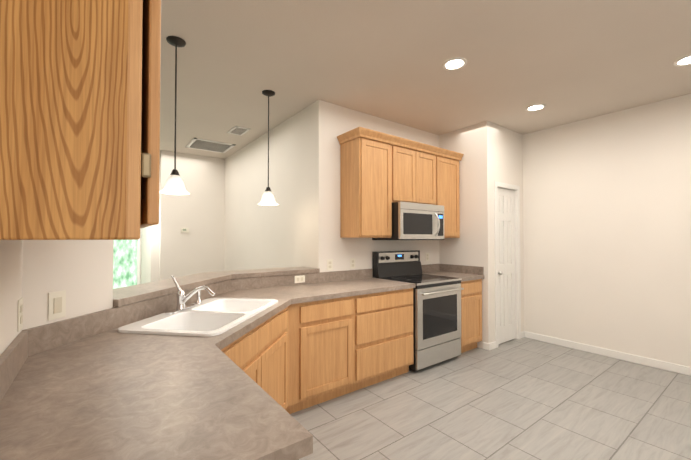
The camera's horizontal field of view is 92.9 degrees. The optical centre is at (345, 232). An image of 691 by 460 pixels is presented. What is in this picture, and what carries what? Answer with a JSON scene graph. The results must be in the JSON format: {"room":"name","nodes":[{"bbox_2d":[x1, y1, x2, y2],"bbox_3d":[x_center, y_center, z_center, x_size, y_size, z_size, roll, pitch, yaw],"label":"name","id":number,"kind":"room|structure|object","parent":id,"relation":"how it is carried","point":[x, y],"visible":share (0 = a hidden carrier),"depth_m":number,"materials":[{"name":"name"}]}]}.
{"room":"kitchen","nodes":[
{"label":"kitchen","id":0,"kind":"room"},
{"bbox_2d":[0,240,31,354],"bbox_3d":[-0.376,-0.043,0.002,0.150,2.830,3.910,1,-1,-37],"label":"wall","id":1,"kind":"structure","parent":0,"point":[15,255],"depth_m":1.13,"materials":[{"name":"paint"}]},
{"bbox_2d":[17,297,22,331],"bbox_3d":[-1.219,0.305,1.233,0.007,0.116,0.072,1,-1,-37],"label":"outlet","id":2,"kind":"object","parent":1,"relation":"attached to","point":[20,316],"visible":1,"depth_m":1.22,"materials":[{"name":"white plastic"}]},
{"bbox_2d":[28,240,113,328],"bbox_3d":[-1.223,-0.017,1.495,0.280,2.830,0.505,1,-1,-37],"label":"wall","id":3,"kind":"structure","parent":0,"point":[82,268],"depth_m":1.46,"materials":[{"name":"paint"}]},
{"bbox_2d":[48,290,65,320],"bbox_3d":[-1.226,0.308,1.397,0.008,0.116,0.072,0,-1,8],"label":"light switch","id":4,"kind":"object","parent":3,"relation":"attached to","point":[57,305],"visible":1,"depth_m":1.39,"materials":[{"name":"white plastic"}]},
{"bbox_2d":[0,0,160,239],"bbox_3d":[-0.775,-0.507,0.922,0.319,1.050,1.071,1,-1,-37],"label":"upper cabinet","id":5,"kind":"object","parent":3,"relation":"attached to","point":[79,119],"visible":1,"depth_m":0.52,"materials":[{"name":"brown wood"}]},
{"bbox_2d":[140,150,163,283],"bbox_3d":[-3.605,0.060,6.052,0.120,2.830,1.730,1,-1,-37],"label":"wall","id":6,"kind":"structure","parent":0,"point":[151,237],"depth_m":5.47,"materials":[{"name":"paint"}]},
{"bbox_2d":[113,228,140,288],"bbox_3d":[-5.220,0.298,5.904,2.600,1.950,0.023,1,-1,-37],"label":"window","id":7,"kind":"structure","parent":6,"relation":"in","point":[126,263],"depth_m":6.54,"materials":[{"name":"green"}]},
{"bbox_2d":[160,150,223,279],"bbox_3d":[-2.655,0.055,5.758,0.990,2.830,0.120,1,-1,-37],"label":"wall","id":8,"kind":"structure","parent":0,"point":[200,250],"depth_m":5.71,"materials":[{"name":"paint"}]},
{"bbox_2d":[181,228,188,232],"bbox_3d":[-2.743,-0.042,5.603,0.120,0.080,0.023,1,-1,-37],"label":"thermostat","id":9,"kind":"object","parent":8,"relation":"attached to","point":[184,230],"visible":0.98,"depth_m":5.59,"materials":[{"name":"white plastic"}]},
{"bbox_2d":[224,100,331,271],"bbox_3d":[-1.235,0.039,4.802,0.120,2.830,3.350,1,-1,-37],"label":"wall","id":10,"kind":"structure","parent":0,"point":[297,231],"depth_m":4.07,"materials":[{"name":"paint"}]},
{"bbox_2d":[332,104,439,277],"bbox_3d":[0.901,0.032,4.382,2.760,2.830,0.120,1,-1,-37],"label":"wall","id":11,"kind":"structure","parent":0,"point":[344,120],"depth_m":3.78,"materials":[{"name":"paint"}]},
{"bbox_2d":[327,259,332,269],"bbox_3d":[-0.166,0.342,3.500,0.072,0.116,0.007,1,-1,-37],"label":"electrical outlet","id":12,"kind":"object","parent":11,"relation":"attached to","point":[329,264],"visible":1,"depth_m":3.50,"materials":[{"name":"white plastic"}]},
{"bbox_2d":[350,258,354,268],"bbox_3d":[0.082,0.345,3.685,0.072,0.116,0.007,1,-1,-37],"label":"electrical outlet","id":13,"kind":"object","parent":11,"relation":"attached to","point":[352,263],"visible":1,"depth_m":3.68,"materials":[{"name":"white plastic"}]},
{"bbox_2d":[339,135,400,237],"bbox_3d":[0.258,-0.466,3.614,0.528,1.040,0.343,1,-1,-37],"label":"upper cabinet","id":14,"kind":"object","parent":11,"relation":"attached to","point":[380,173],"depth_m":3.46,"materials":[{"name":"brown wood"}]},
{"bbox_2d":[397,143,420,202],"bbox_3d":[0.590,-0.656,3.865,0.443,0.652,0.343,1,-1,-37],"label":"upper cabinet","id":15,"kind":"object","parent":11,"relation":"attached to","point":[409,158],"depth_m":3.77,"materials":[{"name":"brown wood"}]},
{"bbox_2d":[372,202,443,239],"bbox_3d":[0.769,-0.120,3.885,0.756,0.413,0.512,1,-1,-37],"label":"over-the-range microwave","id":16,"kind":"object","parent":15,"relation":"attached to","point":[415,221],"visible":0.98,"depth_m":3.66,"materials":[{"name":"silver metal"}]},
{"bbox_2d":[421,147,436,204],"bbox_3d":[0.848,-0.653,4.058,0.443,0.652,0.343,1,-1,-37],"label":"upper cabinet","id":17,"kind":"object","parent":11,"relation":"attached to","point":[428,158],"depth_m":3.97,"materials":[{"name":"brown wood"}]},
{"bbox_2d":[437,151,460,237],"bbox_3d":[1.196,-0.454,4.315,0.569,1.040,0.343,1,-1,-37],"label":"upper cabinet","id":18,"kind":"object","parent":11,"relation":"attached to","point":[448,196],"depth_m":4.21,"materials":[{"name":"brown wood"}]},
{"bbox_2d":[160,0,690,158],"bbox_3d":[-0.833,-1.453,3.237,7.500,0.100,10.000,1,-1,-37],"label":"ceiling","id":19,"kind":"structure","parent":0,"point":[567,61],"depth_m":2.71,"materials":[{"name":"paint"}]},
{"bbox_2d":[159,36,189,194],"bbox_3d":[-1.251,-0.854,2.415,0.208,1.126,0.208,1,-1,-37],"label":"pendant light","id":20,"kind":"object","parent":19,"relation":"hanging from","point":[174,184],"visible":1,"depth_m":2.40,"materials":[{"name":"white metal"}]},
{"bbox_2d":[186,138,235,152],"bbox_3d":[-2.126,-1.362,5.166,0.600,0.015,0.600,1,-1,-37],"label":"ceiling vent","id":21,"kind":"object","parent":19,"relation":"in","point":[207,145],"visible":1,"depth_m":5.13,"materials":[{"name":"white metal"}]},
{"bbox_2d":[227,126,249,135],"bbox_3d":[-1.445,-1.377,4.439,0.200,0.010,0.340,1,-1,-37],"label":"ceiling vent","id":22,"kind":"object","parent":19,"relation":"in","point":[238,130],"visible":0.98,"depth_m":4.42,"materials":[{"name":"white metal"}]},
{"bbox_2d":[258,90,278,205],"bbox_3d":[-0.769,-0.841,3.274,0.208,1.120,0.208,1,-1,-37],"label":"pendant light","id":23,"kind":"object","parent":19,"relation":"hanging from","point":[268,198],"visible":1,"depth_m":3.25,"materials":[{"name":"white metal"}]},
{"bbox_2d":[442,57,466,69],"bbox_3d":[0.910,-1.407,2.741,0.196,0.008,0.196,1,-1,-37],"label":"recessed light","id":24,"kind":"object","parent":19,"relation":"in","point":[456,63],"visible":1,"depth_m":2.73,"materials":[{"name":"white"}]},
{"bbox_2d":[526,104,545,110],"bbox_3d":[2.114,-1.391,3.652,0.196,0.008,0.196,1,-1,-37],"label":"recessed light","id":25,"kind":"object","parent":19,"relation":"in","point":[535,107],"visible":1,"depth_m":3.65,"materials":[{"name":"white"}]},
{"bbox_2d":[673,55,690,65],"bbox_3d":[2.808,-1.408,2.673,0.196,0.008,0.196,1,-1,-37],"label":"recessed light","id":26,"kind":"object","parent":19,"relation":"in","point":[684,61],"visible":1,"depth_m":2.70,"materials":[{"name":"white"}]},
{"bbox_2d":[440,124,475,265],"bbox_3d":[1.552,0.032,4.413,0.120,2.830,0.570,1,-1,-37],"label":"wall","id":27,"kind":"structure","parent":0,"point":[462,250],"depth_m":4.30,"materials":[{"name":"paint"}]},
{"bbox_2d":[290,337,690,459],"bbox_3d":[-0.833,1.477,3.187,7.500,0.100,10.000,1,-1,-37],"label":"floor","id":28,"kind":"structure","parent":0,"point":[524,398],"depth_m":2.59,"materials":[{"name":"tile"}]},
{"bbox_2d":[240,363,292,413],"bbox_3d":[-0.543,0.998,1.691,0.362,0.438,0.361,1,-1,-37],"label":"base cabinet","id":29,"kind":"object","parent":28,"relation":"on","point":[279,389],"depth_m":2.14,"materials":[{"name":"brown wood"}]},
{"bbox_2d":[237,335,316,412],"bbox_3d":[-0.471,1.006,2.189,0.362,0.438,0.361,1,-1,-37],"label":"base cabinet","id":30,"kind":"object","parent":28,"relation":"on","point":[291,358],"depth_m":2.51,"materials":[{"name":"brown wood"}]},
{"bbox_2d":[265,296,356,403],"bbox_3d":[-0.329,0.986,2.954,0.533,0.872,0.658,1,-1,-37],"label":"base cabinet","id":31,"kind":"object","parent":28,"relation":"on","point":[329,326],"depth_m":2.69,"materials":[{"name":"brown wood"}]},
{"bbox_2d":[357,288,413,389],"bbox_3d":[0.186,0.993,3.339,0.752,0.872,0.658,1,-1,-37],"label":"base cabinet","id":32,"kind":"object","parent":28,"relation":"on","point":[385,351],"depth_m":3.07,"materials":[{"name":"brown wood"}]},
{"bbox_2d":[373,250,463,371],"bbox_3d":[0.839,0.829,3.775,0.760,1.215,0.732,1,-1,-37],"label":"range","id":33,"kind":"object","parent":28,"relation":"on","point":[436,319],"visible":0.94,"depth_m":3.57,"materials":[{"name":"silver metal"}]},
{"bbox_2d":[460,279,481,352],"bbox_3d":[1.316,1.007,4.183,0.488,0.872,0.658,1,-1,-37],"label":"base cabinet","id":34,"kind":"object","parent":28,"relation":"on","point":[471,296],"depth_m":3.93,"materials":[{"name":"brown wood"}]},
{"bbox_2d":[0,264,483,459],"bbox_3d":[0.367,0.468,2.495,4.061,0.143,2.248,1,-1,-37],"label":"countertop","id":35,"kind":"structure","parent":34,"relation":"on","point":[94,386],"depth_m":0.99,"materials":[{"name":"laminate"}]},
{"bbox_2d":[165,275,214,313],"bbox_3d":[-0.993,0.369,2.058,0.262,0.218,0.322,1,-1,-37],"label":"faucet","id":36,"kind":"object","parent":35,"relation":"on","point":[182,298],"visible":1,"depth_m":2.02,"materials":[{"name":"silver metal"}]},
{"bbox_2d":[117,298,277,336],"bbox_3d":[-0.805,0.569,1.991,0.543,0.182,0.884,0,-1,8],"label":"sink","id":37,"kind":"object","parent":35,"relation":"in","point":[208,317],"visible":0.65,"depth_m":1.96,"materials":[{"name":"white ceramic"}]},
{"bbox_2d":[476,121,523,348],"bbox_3d":[2.077,0.032,4.362,0.900,2.830,0.120,1,-1,-37],"label":"wall","id":38,"kind":"structure","parent":0,"point":[499,150],"depth_m":4.13,"materials":[{"name":"paint"}]},
{"bbox_2d":[497,188,515,343],"bbox_3d":[2.127,0.427,4.331,0.510,2.013,0.093,1,-1,-37],"label":"pantry door","id":39,"kind":"structure","parent":38,"relation":"in","point":[506,271],"depth_m":4.35,"materials":[{"name":"white wood"}]},
{"bbox_2d":[494,181,520,347],"bbox_3d":[2.102,0.401,4.365,0.644,2.092,0.136,1,-1,-37],"label":"door frame","id":40,"kind":"structure","parent":38,"relation":"attached to","point":[515,188],"depth_m":4.46,"materials":[{"name":"white wood"}]},
{"bbox_2d":[524,94,690,366],"bbox_3d":[3.459,0.015,3.398,0.120,2.830,4.760,1,-1,-37],"label":"wall","id":41,"kind":"structure","parent":0,"point":[605,231],"depth_m":3.78,"materials":[{"name":"paint"}]},
{"bbox_2d":[522,331,690,375],"bbox_3d":[3.640,1.381,3.004,0.035,0.085,3.890,1,-1,-37],"label":"baseboard","id":42,"kind":"structure","parent":41,"relation":"attached to","point":[672,367],"depth_m":3.77,"materials":[{"name":"white wood"}]},
{"bbox_3d":[-0.805,0.907,2.562,1.855,1.018,0.970,1,-1,-37],"label":"wall","id":43,"kind":"structure","parent":0,"visible":0},
{"bbox_2d":[113,267,319,306],"bbox_3d":[-0.899,0.377,2.596,1.968,0.040,1.158,1,-1,-37],"label":"bar","id":44,"kind":"object","parent":43,"relation":"on","point":[124,296],"visible":0.81,"depth_m":2.38,"materials":[{"name":"laminate"}]},
{"bbox_2d":[295,275,304,282],"bbox_3d":[-0.453,0.461,3.256,0.116,0.072,0.007,1,-1,-37],"label":"outlet","id":45,"kind":"object","parent":43,"relation":"attached to","point":[300,279],"visible":1,"depth_m":3.26,"materials":[{"name":"white plastic"}]}
]}

